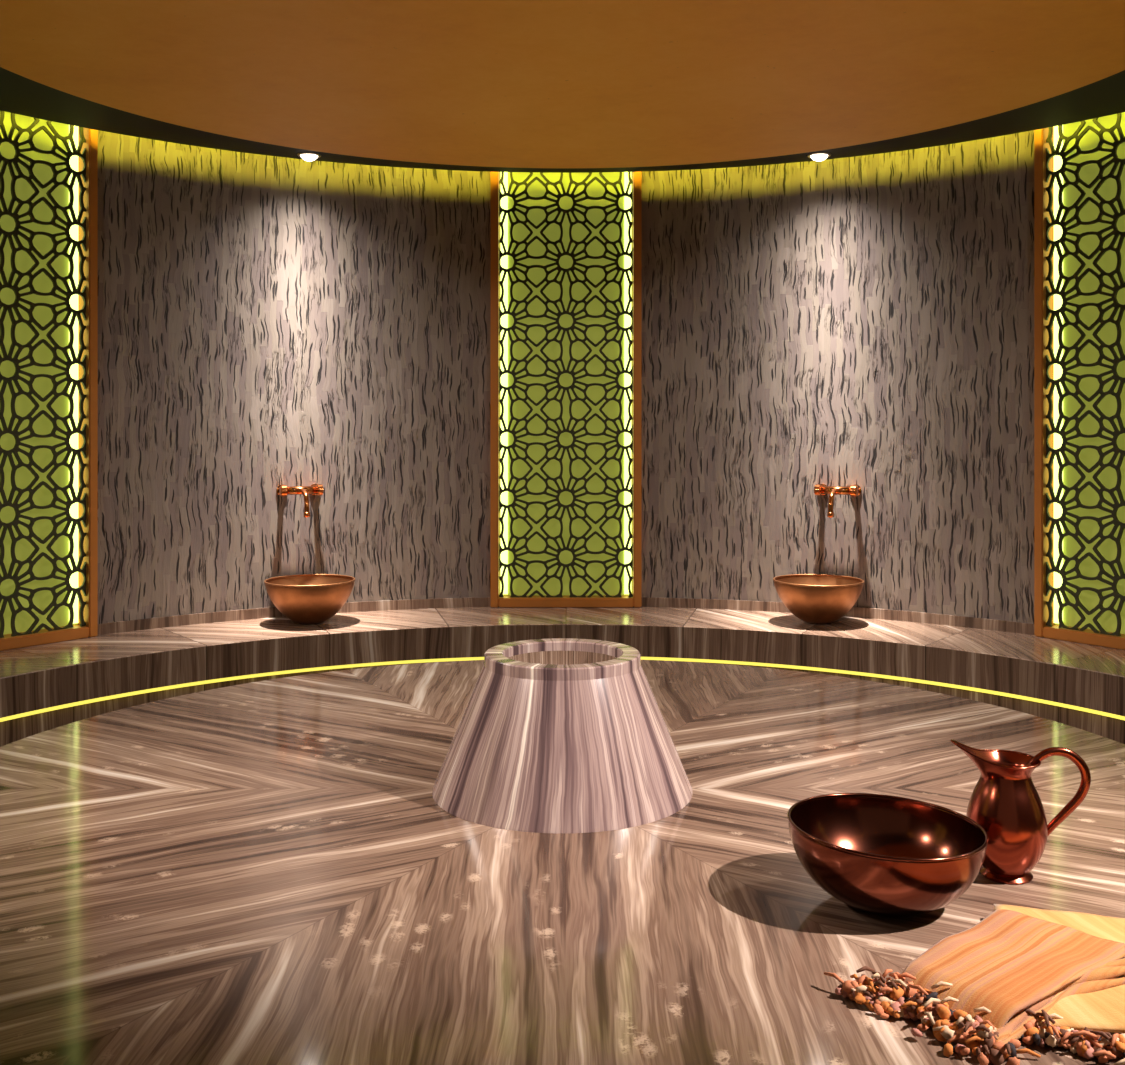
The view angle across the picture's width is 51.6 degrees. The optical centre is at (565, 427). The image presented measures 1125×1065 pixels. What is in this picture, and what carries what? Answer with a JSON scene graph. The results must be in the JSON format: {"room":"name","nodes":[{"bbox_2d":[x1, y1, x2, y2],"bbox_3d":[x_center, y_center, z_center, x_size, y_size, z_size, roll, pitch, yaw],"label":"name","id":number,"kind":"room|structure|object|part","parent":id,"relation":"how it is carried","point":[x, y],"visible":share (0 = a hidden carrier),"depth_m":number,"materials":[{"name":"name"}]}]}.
{"room":"spa","nodes":[
{"label":"spa","id":0,"kind":"room"},
{"bbox_2d":[98,130,489,623],"bbox_3d":[-1.121,-0.060,4.931,1.687,2.620,0.194,0,0,-26],"label":"wall","id":1,"kind":"structure","parent":0,"point":[265,322],"depth_m":4.93,"materials":[{"name":"stone bark"}]},
{"bbox_2d":[98,597,489,634],"bbox_3d":[-1.106,0.779,4.898,1.648,0.042,0.145,0,0,-26],"label":"baseboard","id":2,"kind":"structure","parent":1,"relation":"attached to","point":[270,612],"depth_m":4.87,"materials":[{"name":"stone"}]},
{"bbox_2d":[276,484,323,516],"bbox_3d":[-1.104,0.306,4.887,0.188,0.130,0.166,0,0,-26],"label":"tap","id":3,"kind":"object","parent":1,"relation":"attached to","point":[282,490],"visible":1,"depth_m":4.88,"materials":[{"name":"orange metal"}]},
{"bbox_3d":[-1.183,0.265,4.876,0.031,0.048,0.048,0,0,-26],"label":"knob","id":4,"kind":"part","parent":3,"relation":"part of","materials":[{"name":"orange metal"}]},
{"bbox_3d":[-1.091,0.313,4.860,0.027,0.116,0.106,0,0,-26],"label":"spout","id":5,"kind":"part","parent":3,"relation":"part of","materials":[{"name":"orange metal"}]},
{"bbox_3d":[-1.047,0.265,4.942,0.031,0.048,0.048,0,0,-26],"label":"knob","id":6,"kind":"part","parent":3,"relation":"part of","materials":[{"name":"orange metal"}]},
{"bbox_2d":[0,0,1124,167],"bbox_3d":[0.000,-1.015,2.626,2.932,0.210,2.932,0,0,0],"label":"ceiling","id":7,"kind":"structure","parent":0,"point":[484,83],"depth_m":2.91,"materials":[{"name":"paint"}]},
{"bbox_2d":[0,67,1124,172],"bbox_3d":[0.000,-1.135,2.626,4.980,0.030,4.980,0,0,0],"label":"ceiling","id":8,"kind":"structure","parent":0,"point":[20,95],"depth_m":4.35,"materials":[{"name":"black paint"}]},
{"bbox_2d":[297,152,320,160],"bbox_3d":[-1.055,-1.107,4.781,0.096,0.026,0.096,0,0,0],"label":"recessed light","id":9,"kind":"object","parent":8,"relation":"in","point":[307,156],"visible":1,"depth_m":4.76,"materials":[{"name":"beige"}]},
{"bbox_2d":[807,152,830,160],"bbox_3d":[1.040,-1.107,4.781,0.096,0.026,0.096,0,0,0],"label":"recessed light","id":10,"kind":"object","parent":8,"relation":"in","point":[818,156],"visible":1,"depth_m":4.76,"materials":[{"name":"beige"}]},
{"bbox_2d":[642,130,1033,623],"bbox_3d":[1.121,-0.060,4.931,1.687,2.620,0.194,0,0,26],"label":"wall","id":11,"kind":"structure","parent":0,"point":[866,321],"depth_m":4.94,"materials":[{"name":"stone"}]},
{"bbox_2d":[814,484,861,516],"bbox_3d":[1.125,0.306,4.877,0.188,0.130,0.166,0,0,27],"label":"tap","id":12,"kind":"object","parent":11,"relation":"attached to","point":[819,489],"visible":1,"depth_m":4.87,"materials":[{"name":"orange metal"}]},
{"bbox_3d":[1.069,0.265,4.933,0.031,0.048,0.048,0,0,27],"label":"knob","id":13,"kind":"part","parent":12,"relation":"part of","materials":[{"name":"orange metal"}]},
{"bbox_3d":[1.112,0.313,4.850,0.027,0.116,0.106,0,0,27],"label":"spout","id":14,"kind":"part","parent":12,"relation":"part of","materials":[{"name":"orange metal"}]},
{"bbox_3d":[1.204,0.265,4.865,0.031,0.048,0.048,0,0,27],"label":"knob","id":15,"kind":"part","parent":12,"relation":"part of","materials":[{"name":"orange metal"}]},
{"bbox_2d":[642,597,1033,634],"bbox_3d":[1.106,0.779,4.898,1.648,0.042,0.145,0,0,26],"label":"baseboard","id":16,"kind":"structure","parent":11,"relation":"attached to","point":[861,612],"depth_m":4.87,"materials":[{"name":"stone"}]},
{"bbox_3d":[0.000,1.275,2.626,5.440,0.050,5.440,0,0,0],"label":"floor","id":17,"kind":"structure","parent":0,"visible":0},
{"bbox_2d":[0,660,1124,1064],"bbox_3d":[0.000,1.032,2.626,2.970,0.436,2.970,0,0,0],"label":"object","id":18,"kind":"structure","parent":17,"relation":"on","point":[267,872],"depth_m":2.05,"materials":[{"name":"stone"}]},
{"bbox_2d":[432,638,692,832],"bbox_3d":[-0.008,0.660,2.626,0.584,0.307,0.584,0,0,0],"label":"pedestal","id":19,"kind":"object","parent":18,"relation":"on","point":[554,735],"visible":1,"depth_m":2.44,"materials":[{"name":"stone"}]},
{"bbox_2d":[509,651,615,664],"bbox_3d":[-0.008,0.592,2.626,0.268,0.125,0.268,0,0,0],"label":"basin","id":20,"kind":"object","parent":19,"relation":"in","point":[539,657],"depth_m":2.75,"materials":[{"name":"stone"}]},
{"bbox_2d":[787,793,988,915],"bbox_3d":[0.549,0.743,2.000,0.333,0.138,0.333,0,0,45],"label":"serving bowl","id":21,"kind":"object","parent":18,"relation":"on","point":[875,853],"visible":1,"depth_m":1.99,"materials":[{"name":"orange metal"}]},
{"bbox_2d":[824,904,1124,1064],"bbox_3d":[0.806,0.789,1.697,0.743,0.049,0.486,0,0,-35],"label":"folded towel","id":22,"kind":"object","parent":18,"relation":"on","point":[1028,975],"visible":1,"depth_m":1.63,"materials":[{"name":"fabric"}]},
{"bbox_2d":[950,739,1090,883],"bbox_3d":[0.819,0.692,2.104,0.224,0.243,0.139,0,0,31],"label":"copper pitcher","id":23,"kind":"object","parent":18,"relation":"on","point":[1005,800],"visible":0.91,"depth_m":2.07,"materials":[{"name":"brown metal"}]},
{"bbox_3d":[0.893,0.659,2.105,0.108,0.163,0.013,0,0,6],"label":"handle","id":24,"kind":"part","parent":23,"relation":"part of","materials":[{"name":"red metal"}]},
{"bbox_2d":[0,607,1124,746],"bbox_3d":[0.000,1.025,2.778,5.196,0.450,4.892,0,0,0],"label":"bench","id":25,"kind":"object","parent":17,"relation":"on","point":[37,677],"depth_m":4.39,"materials":[{"name":"stone"}]},
{"bbox_2d":[0,110,97,650],"bbox_3d":[-2.036,-0.226,4.223,0.097,2.049,0.671,0,0,38],"label":"lattice screen","id":26,"kind":"object","parent":25,"relation":"on","point":[49,169],"visible":0.94,"depth_m":4.36,"materials":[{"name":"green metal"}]},
{"bbox_2d":[69,125,77,623],"bbox_3d":[-1.886,-0.248,4.458,0.012,1.996,0.032,0,0,38],"label":"lamp","id":27,"kind":"object","parent":26,"relation":"attached to","point":[73,161],"depth_m":4.46,"materials":[{"name":"white"}]},
{"bbox_2d":[264,574,354,623],"bbox_3d":[-1.050,0.711,4.776,0.378,0.175,0.378,0,0,0],"label":"copper bowl","id":28,"kind":"object","parent":25,"relation":"on","point":[302,598],"visible":1,"depth_m":4.67,"materials":[{"name":"orange metal"}]},
{"bbox_3d":[0.000,0.935,2.751,4.258,0.012,4.009,0,0,0],"label":"light strip","id":29,"kind":"part","parent":25,"relation":"part of","materials":[{"name":"yellow plastic"}]},
{"bbox_3d":[0.000,0.801,2.778,5.196,0.003,4.892,0,0,0],"label":"seat","id":30,"kind":"part","parent":25,"relation":"part of","materials":[{"name":"stone"}]},
{"bbox_2d":[490,172,641,606],"bbox_3d":[0.000,-0.226,5.213,0.671,2.049,0.097,0,0,0],"label":"lattice screen","id":31,"kind":"object","parent":25,"relation":"on","point":[566,248],"visible":0.96,"depth_m":5.24,"materials":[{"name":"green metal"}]},
{"bbox_2d":[501,172,507,593],"bbox_3d":[-0.278,-0.248,5.241,0.032,1.996,0.012,0,0,0],"label":"lamp","id":32,"kind":"object","parent":31,"relation":"attached to","point":[504,201],"depth_m":5.24,"materials":[{"name":"white"}]},
{"bbox_2d":[624,172,630,593],"bbox_3d":[0.278,-0.248,5.241,0.032,1.996,0.012,0,0,0],"label":"lamp","id":33,"kind":"object","parent":31,"relation":"attached to","point":[627,201],"depth_m":5.24,"materials":[{"name":"white"}]},
{"bbox_2d":[773,574,863,623],"bbox_3d":[1.035,0.711,4.776,0.378,0.175,0.378,0,0,0],"label":"copper bowl","id":34,"kind":"object","parent":25,"relation":"on","point":[812,598],"visible":1,"depth_m":4.67,"materials":[{"name":"orange metal"}]},
{"bbox_2d":[1034,112,1124,649],"bbox_3d":[2.036,-0.226,4.223,0.097,2.049,0.671,0,0,-38],"label":"lattice screen","id":35,"kind":"object","parent":25,"relation":"on","point":[1079,167],"visible":0.94,"depth_m":4.38,"materials":[{"name":"green glass"},{"name":"brown copper"}]},
{"bbox_2d":[1054,125,1062,623],"bbox_3d":[1.886,-0.248,4.458,0.012,1.996,0.032,0,0,-38],"label":"lamp","id":36,"kind":"object","parent":35,"relation":"attached to","point":[1058,161],"depth_m":4.46,"materials":[{"name":"white"}]}
]}

